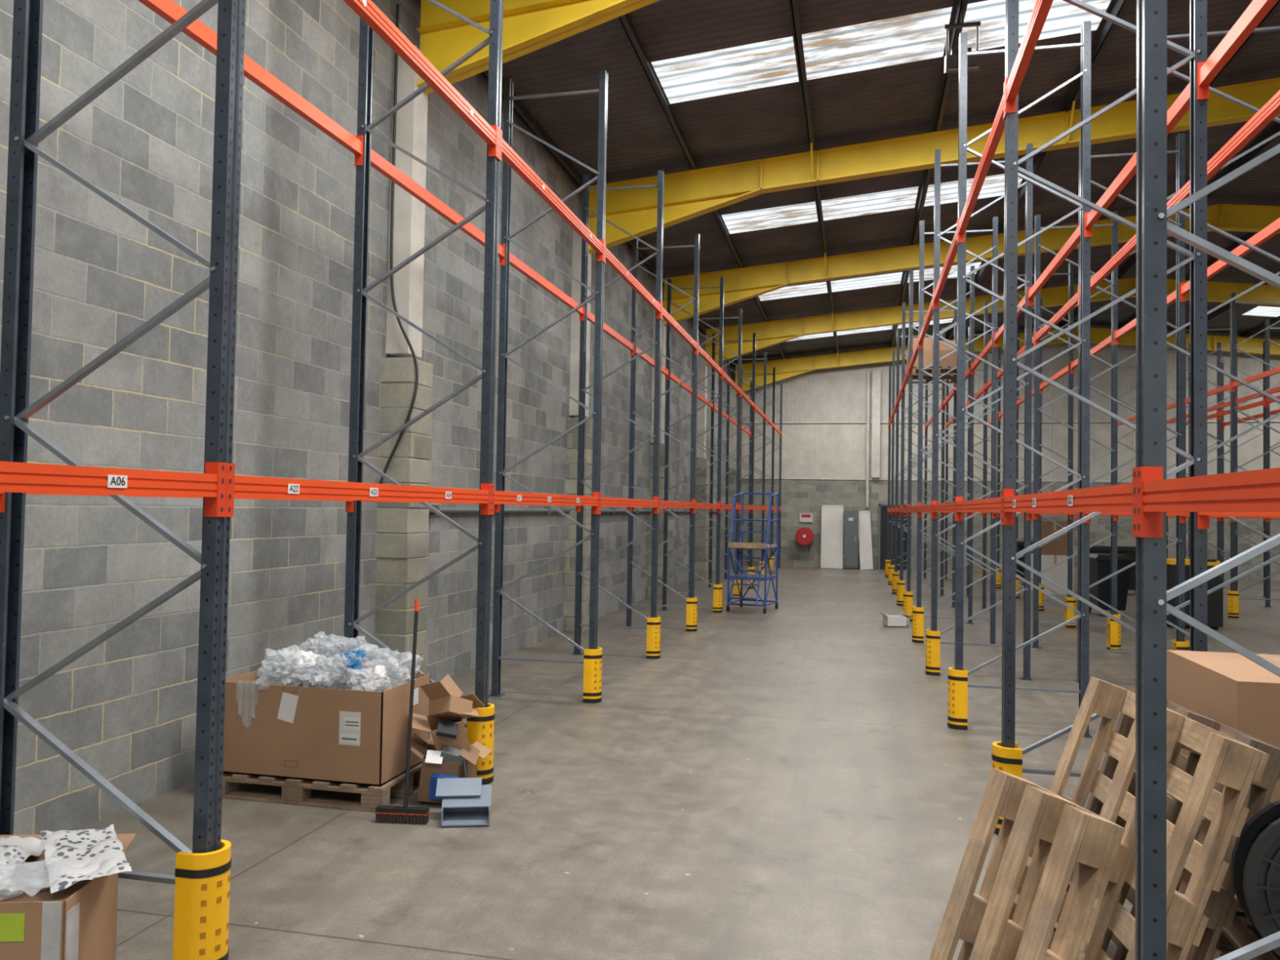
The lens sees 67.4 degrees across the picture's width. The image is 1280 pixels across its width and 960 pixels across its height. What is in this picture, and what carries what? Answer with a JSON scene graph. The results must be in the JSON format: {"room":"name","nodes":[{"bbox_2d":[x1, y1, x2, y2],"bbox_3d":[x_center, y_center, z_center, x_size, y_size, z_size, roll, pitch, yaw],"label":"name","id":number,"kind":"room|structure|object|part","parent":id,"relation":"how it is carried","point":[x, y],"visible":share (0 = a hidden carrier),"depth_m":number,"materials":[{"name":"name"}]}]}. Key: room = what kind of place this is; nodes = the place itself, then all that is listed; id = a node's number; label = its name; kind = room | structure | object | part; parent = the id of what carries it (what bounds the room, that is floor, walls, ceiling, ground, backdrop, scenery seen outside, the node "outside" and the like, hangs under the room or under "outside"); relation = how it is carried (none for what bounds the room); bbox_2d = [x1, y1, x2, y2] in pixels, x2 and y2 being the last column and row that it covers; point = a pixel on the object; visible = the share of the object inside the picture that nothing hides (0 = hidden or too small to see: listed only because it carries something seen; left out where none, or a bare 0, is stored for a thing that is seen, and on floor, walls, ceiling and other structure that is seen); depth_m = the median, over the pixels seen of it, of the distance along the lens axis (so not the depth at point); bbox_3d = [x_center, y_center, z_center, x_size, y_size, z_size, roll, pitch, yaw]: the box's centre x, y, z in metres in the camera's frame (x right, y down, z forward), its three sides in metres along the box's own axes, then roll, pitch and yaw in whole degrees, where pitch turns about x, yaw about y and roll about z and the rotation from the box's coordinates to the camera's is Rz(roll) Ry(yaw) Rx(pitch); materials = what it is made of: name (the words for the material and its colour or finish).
{"room":"warehouse","nodes":[
{"label":"warehouse","id":0,"kind":"room"},
{"bbox_2d":[0,0,731,835],"bbox_3d":[-1.427,-1.234,13.189,0.250,6.861,39.000,1,-2,13],"label":"wall","id":1,"kind":"structure","parent":0,"point":[126,707],"depth_m":6.88,"materials":[{"name":"concrete"}]},
{"bbox_2d":[429,505,722,515],"bbox_3d":[0.197,0.638,19.683,0.080,0.100,21.500,1,-2,13],"label":"conduit","id":2,"kind":"object","parent":1,"relation":"attached to","point":[547,510],"visible":0.55,"depth_m":12.48,"materials":[{"name":"grey metal"}]},
{"bbox_2d":[75,564,1279,959],"bbox_3d":[9.068,2.402,10.687,22.000,0.200,39.600,1,-2,13],"label":"floor","id":3,"kind":"structure","parent":0,"point":[793,780],"depth_m":5.84,"materials":[{"name":"concrete"}]},
{"bbox_2d":[0,824,137,959],"bbox_3d":[-2.179,1.599,3.399,0.802,0.592,0.586,1,-2,-4],"label":"open cardboard box","id":4,"kind":"object","parent":3,"relation":"on","point":[59,889],"visible":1,"depth_m":3.34,"materials":[{"name":"brown cardboard"}]},
{"bbox_2d":[173,839,231,959],"bbox_3d":[-1.660,1.658,3.686,0.154,0.490,0.188,1,-2,13],"label":"protector","id":5,"kind":"object","parent":3,"relation":"on","point":[202,880],"visible":0.98,"depth_m":3.61,"materials":[{"name":"yellow plastic"}]},
{"bbox_2d":[222,762,422,812],"bbox_3d":[-2.033,1.907,6.173,1.200,0.142,0.720,1,-2,13],"label":"wooden pallet","id":6,"kind":"object","parent":3,"relation":"on","point":[294,791],"visible":0.38,"depth_m":5.83,"materials":[{"name":"brown wood"}]},
{"bbox_2d":[222,647,430,786],"bbox_3d":[-2.015,1.418,6.204,1.173,0.834,0.763,1,-2,13],"label":"cardboard box","id":7,"kind":"object","parent":6,"relation":"on","point":[341,722],"visible":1,"depth_m":5.89,"materials":[{"name":"brown cardboard"}]},
{"bbox_2d":[0,0,782,884],"bbox_3d":[0.658,-0.699,16.028,1.070,6.030,30.610,1,-2,13],"label":"rack","id":8,"kind":"object","parent":3,"relation":"on","point":[219,486],"visible":0.97,"depth_m":5.48,"materials":[{"name":"metal"}]},
{"bbox_3d":[-1.732,0.005,3.183,0.002,0.042,0.085,1,-2,13],"label":"label plate","id":9,"kind":"part","parent":8,"relation":"part of","materials":[{"name":"white paper"}]},
{"bbox_3d":[-1.506,0.038,4.177,0.002,0.042,0.085,1,-2,13],"label":"label plate","id":10,"kind":"part","parent":8,"relation":"part of","materials":[{"name":"white paper"}]},
{"bbox_3d":[-1.350,0.062,4.869,0.002,0.042,0.085,1,-2,13],"label":"label plate","id":11,"kind":"part","parent":8,"relation":"part of","materials":[{"name":"white paper"}]},
{"bbox_3d":[-1.149,0.091,5.756,0.002,0.042,0.085,1,-2,13],"label":"label plate","id":12,"kind":"part","parent":8,"relation":"part of","materials":[{"name":"white paper"}]},
{"bbox_3d":[-0.874,0.132,6.965,0.002,0.042,0.085,1,-2,13],"label":"label plate","id":13,"kind":"part","parent":8,"relation":"part of","materials":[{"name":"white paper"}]},
{"bbox_2d":[375,599,429,825],"bbox_3d":[-1.355,1.339,5.601,0.302,1.272,0.166,1,-2,4],"label":"broom","id":14,"kind":"object","parent":3,"relation":"on","point":[401,815],"visible":1,"depth_m":5.52,"materials":[{"name":"black plastic"}]},
{"bbox_2d":[408,674,492,803],"bbox_3d":[-1.225,1.609,6.031,0.488,0.749,0.480,1,-2,6],"label":"pile","id":15,"kind":"object","parent":3,"relation":"on","point":[442,755],"visible":0.86,"depth_m":5.93,"materials":[{"name":"cardboard"}]},
{"bbox_2d":[435,759,492,826],"bbox_3d":[-1.032,1.826,5.626,0.320,0.299,0.330,1,-2,-7],"label":"dustpan","id":16,"kind":"object","parent":3,"relation":"on","point":[466,802],"visible":1,"depth_m":5.62,"materials":[{"name":"grey plastic"}]},
{"bbox_2d":[466,703,494,783],"bbox_3d":[-1.047,1.749,6.386,0.154,0.490,0.188,1,-2,13],"label":"protector","id":17,"kind":"object","parent":3,"relation":"on","point":[480,729],"visible":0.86,"depth_m":6.31,"materials":[{"name":"yellow plastic"}]},
{"bbox_2d":[373,0,659,673],"bbox_3d":[8.165,-1.658,6.514,21.405,7.638,0.904,1,-2,13],"label":"frame","id":18,"kind":"object","parent":3,"relation":"on","point":[529,26],"visible":0.85,"depth_m":8.71,"materials":[{"name":"paint"}]},
{"bbox_2d":[378,4,418,484],"bbox_3d":[-2.132,-2.126,8.593,0.322,4.454,0.218,1,-2,13],"label":"power cable","id":19,"kind":"object","parent":18,"relation":"attached to","point":[405,335],"visible":0.85,"depth_m":8.69,"materials":[{"name":"black rubber"}]},
{"bbox_2d":[582,647,602,702],"bbox_3d":[-0.435,1.839,9.086,0.154,0.490,0.188,1,-2,13],"label":"protector","id":20,"kind":"object","parent":3,"relation":"on","point":[593,658],"visible":1,"depth_m":9.01,"materials":[{"name":"yellow plastic"}]},
{"bbox_2d":[646,616,661,658],"bbox_3d":[0.177,1.930,11.786,0.154,0.490,0.188,1,-2,13],"label":"protector","id":21,"kind":"object","parent":3,"relation":"on","point":[653,627],"visible":1,"depth_m":11.71,"materials":[{"name":"yellow plastic"}]},
{"bbox_2d":[685,596,697,631],"bbox_3d":[0.789,2.020,14.486,0.154,0.490,0.188,1,-2,13],"label":"protector","id":22,"kind":"object","parent":3,"relation":"on","point":[691,603],"visible":1,"depth_m":14.41,"materials":[{"name":"yellow plastic"}]},
{"bbox_2d":[712,583,722,612],"bbox_3d":[1.401,2.111,17.186,0.154,0.490,0.188,1,-2,13],"label":"protector","id":23,"kind":"object","parent":3,"relation":"on","point":[717,588],"visible":1,"depth_m":17.11,"materials":[{"name":"yellow plastic"}]},
{"bbox_2d":[733,573,740,597],"bbox_3d":[2.014,2.201,19.886,0.154,0.490,0.188,1,-2,13],"label":"protector","id":24,"kind":"object","parent":3,"relation":"on","point":[735,592],"visible":0.41,"depth_m":19.80,"materials":[{"name":"yellow plastic"}]},
{"bbox_2d":[747,566,755,588],"bbox_3d":[2.626,2.292,22.586,0.154,0.490,0.188,1,-2,13],"label":"protector","id":25,"kind":"object","parent":3,"relation":"on","point":[753,568],"visible":0.52,"depth_m":22.51,"materials":[{"name":"yellow plastic"}]},
{"bbox_2d":[726,492,778,613],"bbox_3d":[2.048,1.303,17.547,0.720,2.165,1.223,0,-2,21],"label":"steps","id":26,"kind":"structure","parent":3,"relation":"on","point":[764,546],"depth_m":17.39,"materials":[{"name":"blue paint"}]},
{"bbox_2d":[760,560,764,574],"bbox_3d":[3.238,2.382,25.286,0.154,0.490,0.188,1,-2,13],"label":"protector","id":27,"kind":"object","parent":3,"relation":"on","point":[763,570],"visible":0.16,"depth_m":25.21,"materials":[{"name":"yellow plastic"}]},
{"bbox_2d":[768,555,774,573],"bbox_3d":[3.850,2.473,27.986,0.154,0.490,0.188,1,-2,13],"label":"protector","id":28,"kind":"object","parent":3,"relation":"on","point":[771,560],"visible":0.64,"depth_m":27.91,"materials":[{"name":"yellow plastic"}]},
{"bbox_2d":[820,505,843,568],"bbox_3d":[6.218,1.834,31.076,0.700,2.034,0.334,1,-2,13],"label":"board","id":29,"kind":"object","parent":3,"relation":"on","point":[832,516],"visible":1,"depth_m":31.06,"materials":[{"name":"white wood"}]},
{"bbox_2d":[843,510,858,569],"bbox_3d":[6.793,1.923,30.899,0.460,1.880,0.315,1,-2,13],"label":"tall cabinet","id":30,"kind":"object","parent":3,"relation":"on","point":[851,517],"visible":1,"depth_m":30.77,"materials":[{"name":"grey metal"}]},
{"bbox_2d":[884,560,890,577],"bbox_3d":[7.009,2.502,27.145,0.154,0.490,0.188,1,-2,13],"label":"protector","id":31,"kind":"object","parent":3,"relation":"on","point":[887,562],"visible":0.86,"depth_m":27.07,"materials":[{"name":"yellow plastic"}]},
{"bbox_2d":[888,564,894,584],"bbox_3d":[6.396,2.411,24.445,0.154,0.490,0.188,1,-2,13],"label":"protector","id":32,"kind":"object","parent":3,"relation":"on","point":[891,567],"visible":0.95,"depth_m":24.37,"materials":[{"name":"yellow plastic"}]},
{"bbox_2d":[878,611,911,626],"bbox_3d":[4.135,2.244,15.596,0.556,0.220,0.415,1,-2,-4],"label":"carton","id":33,"kind":"object","parent":3,"relation":"on","point":[888,620],"visible":0.99,"depth_m":15.39,"materials":[{"name":"white cardboard"}]},
{"bbox_2d":[891,571,898,593],"bbox_3d":[5.784,2.321,21.745,0.154,0.490,0.188,1,-2,13],"label":"protector","id":34,"kind":"object","parent":3,"relation":"on","point":[895,574],"visible":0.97,"depth_m":21.67,"materials":[{"name":"yellow plastic"}]},
{"bbox_2d":[896,579,905,605],"bbox_3d":[5.172,2.230,19.045,0.154,0.490,0.188,1,-2,13],"label":"protector","id":35,"kind":"object","parent":3,"relation":"on","point":[900,584],"visible":0.98,"depth_m":18.96,"materials":[{"name":"yellow plastic"}]},
{"bbox_2d":[902,591,912,621],"bbox_3d":[4.560,2.140,16.345,0.154,0.490,0.188,1,-2,13],"label":"protector","id":36,"kind":"object","parent":3,"relation":"on","point":[908,596],"visible":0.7,"depth_m":16.26,"materials":[{"name":"yellow plastic"}]},
{"bbox_2d":[911,606,924,642],"bbox_3d":[3.947,2.049,13.646,0.154,0.490,0.188,1,-2,13],"label":"protector","id":37,"kind":"object","parent":3,"relation":"on","point":[917,636],"visible":1,"depth_m":13.56,"materials":[{"name":"yellow plastic"}]},
{"bbox_2d":[563,77,1279,632],"bbox_3d":[9.425,-1.471,12.070,21.406,7.638,0.904,1,-2,13],"label":"frame","id":38,"kind":"object","parent":3,"relation":"on","point":[690,194],"visible":0.79,"depth_m":13.87,"materials":[{"name":"paint"}]},
{"bbox_2d":[925,629,940,675],"bbox_3d":[3.335,1.958,10.945,0.154,0.490,0.188,1,-2,13],"label":"protector","id":39,"kind":"object","parent":3,"relation":"on","point":[932,638],"visible":0.99,"depth_m":10.86,"materials":[{"name":"yellow plastic"}]},
{"bbox_2d":[947,666,968,728],"bbox_3d":[2.723,1.868,8.245,0.154,0.490,0.188,1,-2,13],"label":"protector","id":40,"kind":"object","parent":3,"relation":"on","point":[957,679],"visible":0.99,"depth_m":8.16,"materials":[{"name":"yellow plastic"}]},
{"bbox_2d":[647,204,1279,598],"bbox_3d":[10.707,-1.282,17.724,21.406,7.638,0.904,1,-2,13],"label":"frame","id":41,"kind":"object","parent":3,"relation":"on","point":[740,284],"visible":0.64,"depth_m":19.34,"materials":[{"name":"paint"}]},
{"bbox_2d":[981,562,986,580],"bbox_3d":[9.528,2.528,26.573,0.154,0.490,0.188,1,-2,13],"label":"protector","id":42,"kind":"object","parent":3,"relation":"on","point":[986,562],"visible":0.3,"depth_m":26.50,"materials":[{"name":"yellow plastic"}]},
{"bbox_2d":[694,277,1279,578],"bbox_3d":[11.966,-1.095,23.279,21.404,7.638,0.904,1,-2,13],"label":"frame","id":43,"kind":"object","parent":3,"relation":"on","point":[768,334],"visible":0.7,"depth_m":24.95,"materials":[{"name":"paint"}]},
{"bbox_2d":[995,568,1001,588],"bbox_3d":[8.916,2.437,23.873,0.154,0.490,0.188,1,-2,13],"label":"protector","id":44,"kind":"object","parent":3,"relation":"on","point":[998,577],"visible":0.8,"depth_m":23.79,"materials":[{"name":"yellow plastic"}]},
{"bbox_2d":[727,326,1279,564],"bbox_3d":[13.359,-0.889,29.420,21.406,7.638,0.904,1,-2,13],"label":"frame","id":45,"kind":"object","parent":3,"relation":"on","point":[787,368],"visible":0.5,"depth_m":30.99,"materials":[{"name":"paint"}]},
{"bbox_2d":[991,741,1022,833],"bbox_3d":[2.111,1.777,5.545,0.154,0.490,0.188,1,-2,13],"label":"protector","id":46,"kind":"object","parent":3,"relation":"on","point":[1008,760],"visible":0.32,"depth_m":5.47,"materials":[{"name":"yellow plastic"}]},
{"bbox_2d":[1015,575,1020,597],"bbox_3d":[8.304,2.347,21.173,0.154,0.490,0.188,1,-2,13],"label":"protector","id":47,"kind":"object","parent":3,"relation":"on","point":[1017,580],"visible":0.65,"depth_m":21.09,"materials":[{"name":"yellow plastic"}]},
{"bbox_2d":[1017,541,1033,580],"bbox_3d":[10.141,2.191,25.352,0.660,1.130,0.828,1,-2,4],"label":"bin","id":48,"kind":"object","parent":3,"relation":"on","point":[1020,544],"visible":0.04,"depth_m":25.03,"materials":[{"name":"black plastic"}]},
{"bbox_2d":[928,767,1124,959],"bbox_3d":[1.175,1.496,3.091,0.472,0.989,0.520,1,-2,-10],"label":"wooden pallet","id":49,"kind":"object","parent":3,"relation":"on","point":[1065,842],"visible":1,"depth_m":3.07,"materials":[{"name":"brown wood"}]},
{"bbox_2d":[1038,584,1044,610],"bbox_3d":[7.692,2.256,18.473,0.154,0.490,0.188,1,-2,13],"label":"protector","id":50,"kind":"object","parent":3,"relation":"on","point":[1041,593],"visible":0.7,"depth_m":18.39,"materials":[{"name":"yellow plastic"}]},
{"bbox_2d":[1031,553,1073,594],"bbox_3d":[9.769,2.222,22.794,0.800,0.903,0.903,1,-2,13],"label":"carton","id":51,"kind":"object","parent":3,"relation":"on","point":[1059,573],"visible":0.38,"depth_m":22.36,"materials":[{"name":"beige cardboard"}]},
{"bbox_2d":[1041,520,1067,555],"bbox_3d":[9.778,1.369,22.795,0.700,0.798,0.753,1,-2,13],"label":"carton","id":52,"kind":"object","parent":51,"relation":"on","point":[1059,546],"visible":0.66,"depth_m":22.43,"materials":[{"name":"cardboard"}]},
{"bbox_2d":[1064,595,1075,627],"bbox_3d":[7.080,2.166,15.773,0.154,0.490,0.188,1,-2,13],"label":"protector","id":53,"kind":"object","parent":3,"relation":"on","point":[1069,614],"visible":0.8,"depth_m":15.70,"materials":[{"name":"yellow plastic"}]},
{"bbox_2d":[886,0,1279,959],"bbox_3d":[4.494,-0.705,13.614,1.100,6.030,27.840,1,-2,13],"label":"rack","id":54,"kind":"object","parent":3,"relation":"on","point":[1150,497],"visible":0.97,"depth_m":5.49,"materials":[{"name":"metal"}]},
{"bbox_2d":[904,337,956,383],"bbox_3d":[5.502,-2.270,17.985,1.000,0.759,1.200,1,-2,13],"label":"load","id":55,"kind":"object","parent":54,"relation":"on","point":[948,362],"visible":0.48,"depth_m":17.52,"materials":[{"name":"brown cardboard"}]},
{"bbox_3d":[1.887,0.108,4.596,0.002,0.042,0.085,1,-2,13],"label":"label plate","id":56,"kind":"part","parent":54,"relation":"part of","materials":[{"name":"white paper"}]},
{"bbox_3d":[1.710,0.082,3.816,0.002,0.042,0.085,1,-2,13],"label":"label plate","id":57,"kind":"part","parent":54,"relation":"part of","materials":[{"name":"white paper"}]},
{"bbox_2d":[1089,545,1119,553],"bbox_3d":[10.809,2.122,22.638,0.660,1.130,0.828,1,-2,7],"label":"bin","id":58,"kind":"object","parent":3,"relation":"on","point":[1095,548],"visible":0.19,"depth_m":22.27,"materials":[{"name":"black plastic"}]},
{"bbox_2d":[1088,553,1133,613],"bbox_3d":[8.634,1.941,17.802,0.660,1.130,0.828,1,-2,4],"label":"bin","id":59,"kind":"object","parent":3,"relation":"on","point":[1100,563],"visible":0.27,"depth_m":17.48,"materials":[{"name":"black plastic"}]},
{"bbox_2d":[943,26,1279,683],"bbox_3d":[6.321,-0.644,14.618,1.100,6.030,25.070,1,-2,13],"label":"rack","id":60,"kind":"object","parent":3,"relation":"on","point":[1268,112],"visible":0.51,"depth_m":10.72,"materials":[{"name":"metal"}]},
{"bbox_2d":[1106,613,1120,649],"bbox_3d":[6.467,2.075,13.073,0.154,0.490,0.188,1,-2,13],"label":"protector","id":61,"kind":"object","parent":3,"relation":"on","point":[1113,630],"visible":0.82,"depth_m":13.00,"materials":[{"name":"yellow plastic"}]},
{"bbox_2d":[1117,546,1135,593],"bbox_3d":[11.511,2.135,22.683,0.660,1.130,0.828,0,-2,19],"label":"bin","id":62,"kind":"object","parent":3,"relation":"on","point":[1130,551],"visible":0.16,"depth_m":22.36,"materials":[{"name":"black plastic"}]},
{"bbox_2d":[1013,675,1269,959],"bbox_3d":[1.774,1.426,3.616,0.530,1.180,1.150,1,-2,6],"label":"wooden pallet","id":63,"kind":"object","parent":3,"relation":"on","point":[1231,762],"visible":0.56,"depth_m":3.40,"materials":[{"name":"brown wood"}]},
{"bbox_2d":[1053,686,1279,959],"bbox_3d":[1.970,1.451,3.709,0.514,1.132,0.980,1,-2,5],"label":"wooden pallet","id":64,"kind":"object","parent":3,"relation":"on","point":[1221,907],"visible":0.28,"depth_m":3.31,"materials":[{"name":"brown wood"}]},
{"bbox_2d":[1171,639,1190,650],"bbox_3d":[5.855,1.984,10.373,0.154,0.490,0.188,1,-2,13],"label":"protector","id":65,"kind":"object","parent":3,"relation":"on","point":[1180,646],"visible":0.2,"depth_m":10.30,"materials":[{"name":"yellow plastic"}]},
{"bbox_2d":[1166,515,1222,629],"bbox_3d":[9.323,1.504,16.510,0.800,1.950,2.345,1,-2,13],"label":"bin","id":66,"kind":"object","parent":3,"relation":"on","point":[1215,599],"visible":0.35,"depth_m":15.80,"materials":[{"name":"black plastic"}]},
{"bbox_2d":[1117,293,1279,617],"bbox_3d":[11.180,-0.510,16.354,1.090,6.030,19.530,1,-2,13],"label":"rack","id":67,"kind":"object","parent":3,"relation":"on","point":[1233,386],"visible":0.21,"depth_m":17.85,"materials":[{"name":"metal"}]},
{"bbox_2d":[1175,887,1279,959],"bbox_3d":[2.800,1.770,3.692,1.180,0.432,2.070,1,-2,13],"label":"pallet stack","id":68,"kind":"object","parent":3,"relation":"on","point":[1242,933],"visible":0.03,"depth_m":3.61,"materials":[{"name":"brown wood"}]},
{"bbox_2d":[1166,649,1279,818],"bbox_3d":[2.826,1.184,4.100,0.800,0.753,0.883,1,-2,13],"label":"cardboard box","id":69,"kind":"object","parent":68,"relation":"on","point":[1231,690],"visible":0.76,"depth_m":3.97,"materials":[{"name":"brown cardboard"}]},
{"bbox_2d":[1230,800,1279,956],"bbox_3d":[2.130,1.249,2.933,0.530,0.536,0.193,0,-2,19],"label":"wheel","id":70,"kind":"object","parent":68,"relation":"on","point":[1255,868],"visible":0.97,"depth_m":2.93,"materials":[{"name":"black rubber"}]},
{"bbox_2d":[1186,319,1279,607],"bbox_3d":[13.046,-0.449,17.350,1.090,6.030,16.760,1,-2,13],"label":"rack","id":71,"kind":"object","parent":3,"relation":"on","point":[1266,402],"visible":0.55,"depth_m":22.68,"materials":[{"name":"metal"}]},
{"bbox_2d":[1227,590,1239,617],"bbox_3d":[10.945,2.289,17.734,0.154,0.490,0.188,1,-2,13],"label":"protector","id":72,"kind":"object","parent":3,"relation":"on","point":[1233,596],"visible":1,"depth_m":17.66,"materials":[{"name":"yellow plastic"}]},
{"bbox_2d":[502,0,1279,361],"bbox_3d":[9.195,-5.030,10.908,21.900,1.100,39.600,1,-2,13],"label":"ceiling","id":73,"kind":"structure","parent":0,"point":[896,100],"depth_m":13.18,"materials":[{"name":"metal"}]},
{"bbox_2d":[420,0,1279,367],"bbox_3d":[8.802,-4.904,10.993,20.520,1.149,39.000,1,-2,13],"label":"purlins","id":74,"kind":"object","parent":73,"relation":"attached to","point":[1105,29],"depth_m":13.18,"materials":[{"name":"metal"}]},
{"bbox_2d":[944,8,980,73],"bbox_3d":[3.382,-4.616,10.078,0.360,0.741,0.301,1,-2,13],"label":"floodlight","id":75,"kind":"object","parent":73,"relation":"hanging from","point":[951,61],"visible":0.91,"depth_m":10.01,"materials":[{"name":"black metal"}]},
{"bbox_2d":[651,0,1279,341],"bbox_3d":[8.928,-4.959,9.694,17.780,0.486,36.320,1,-2,13],"label":"skylights","id":76,"kind":"object","parent":73,"relation":"attached to","point":[922,36],"visible":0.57,"depth_m":11.40,"materials":[{"name":"white plastic"}]},
{"bbox_2d":[729,324,1279,581],"bbox_3d":[13.475,-1.004,29.936,21.400,7.900,0.250,1,-2,13],"label":"wall","id":77,"kind":"structure","parent":0,"point":[837,394],"depth_m":30.60,"materials":[{"name":"concrete"}]},
{"bbox_2d":[795,527,813,553],"bbox_3d":[5.379,1.964,31.360,0.580,0.843,0.320,1,-2,13],"label":"hose reel","id":78,"kind":"object","parent":77,"relation":"attached to","point":[804,535],"visible":1,"depth_m":31.23,"materials":[{"name":"red paint"}]},
{"bbox_2d":[799,513,812,522],"bbox_3d":[5.452,1.238,31.514,0.420,0.280,0.024,1,-2,13],"label":"safety sign","id":79,"kind":"object","parent":77,"relation":"attached to","point":[803,517],"visible":1,"depth_m":31.50,"materials":[{"name":"red paint"}]},
{"bbox_2d":[858,511,873,569],"bbox_3d":[7.226,1.927,30.801,0.511,1.891,0.410,1,-2,13],"label":"board","id":80,"kind":"object","parent":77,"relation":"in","point":[864,523],"depth_m":30.78,"materials":[{"name":"white wood"}]},
{"bbox_2d":[865,371,870,506],"bbox_3d":[7.387,-1.322,31.114,0.120,4.400,0.125,1,-2,13],"label":"downpipe","id":81,"kind":"object","parent":77,"relation":"attached to","point":[868,413],"visible":1,"depth_m":31.06,"materials":[{"name":"paint"}]},
{"bbox_2d":[871,371,880,477],"bbox_3d":[7.639,-1.800,31.071,0.260,3.440,0.110,1,-2,13],"label":"steel column","id":82,"kind":"structure","parent":77,"relation":"attached to","point":[876,387],"depth_m":31.02,"materials":[{"name":"metal"}]},
{"bbox_2d":[878,503,907,570],"bbox_3d":[8.152,1.830,30.853,0.950,2.110,0.110,1,-2,13],"label":"door","id":83,"kind":"structure","parent":77,"relation":"in","point":[882,508],"depth_m":30.90,"materials":[{"name":"black plastic"}]},
{"bbox_2d":[741,420,1279,482],"bbox_3d":[13.446,-0.882,29.816,21.400,1.890,0.050,1,-2,13],"label":"trim","id":84,"kind":"structure","parent":77,"relation":"attached to","point":[1050,422],"depth_m":31.00,"materials":[{"name":"paint"}]}
]}

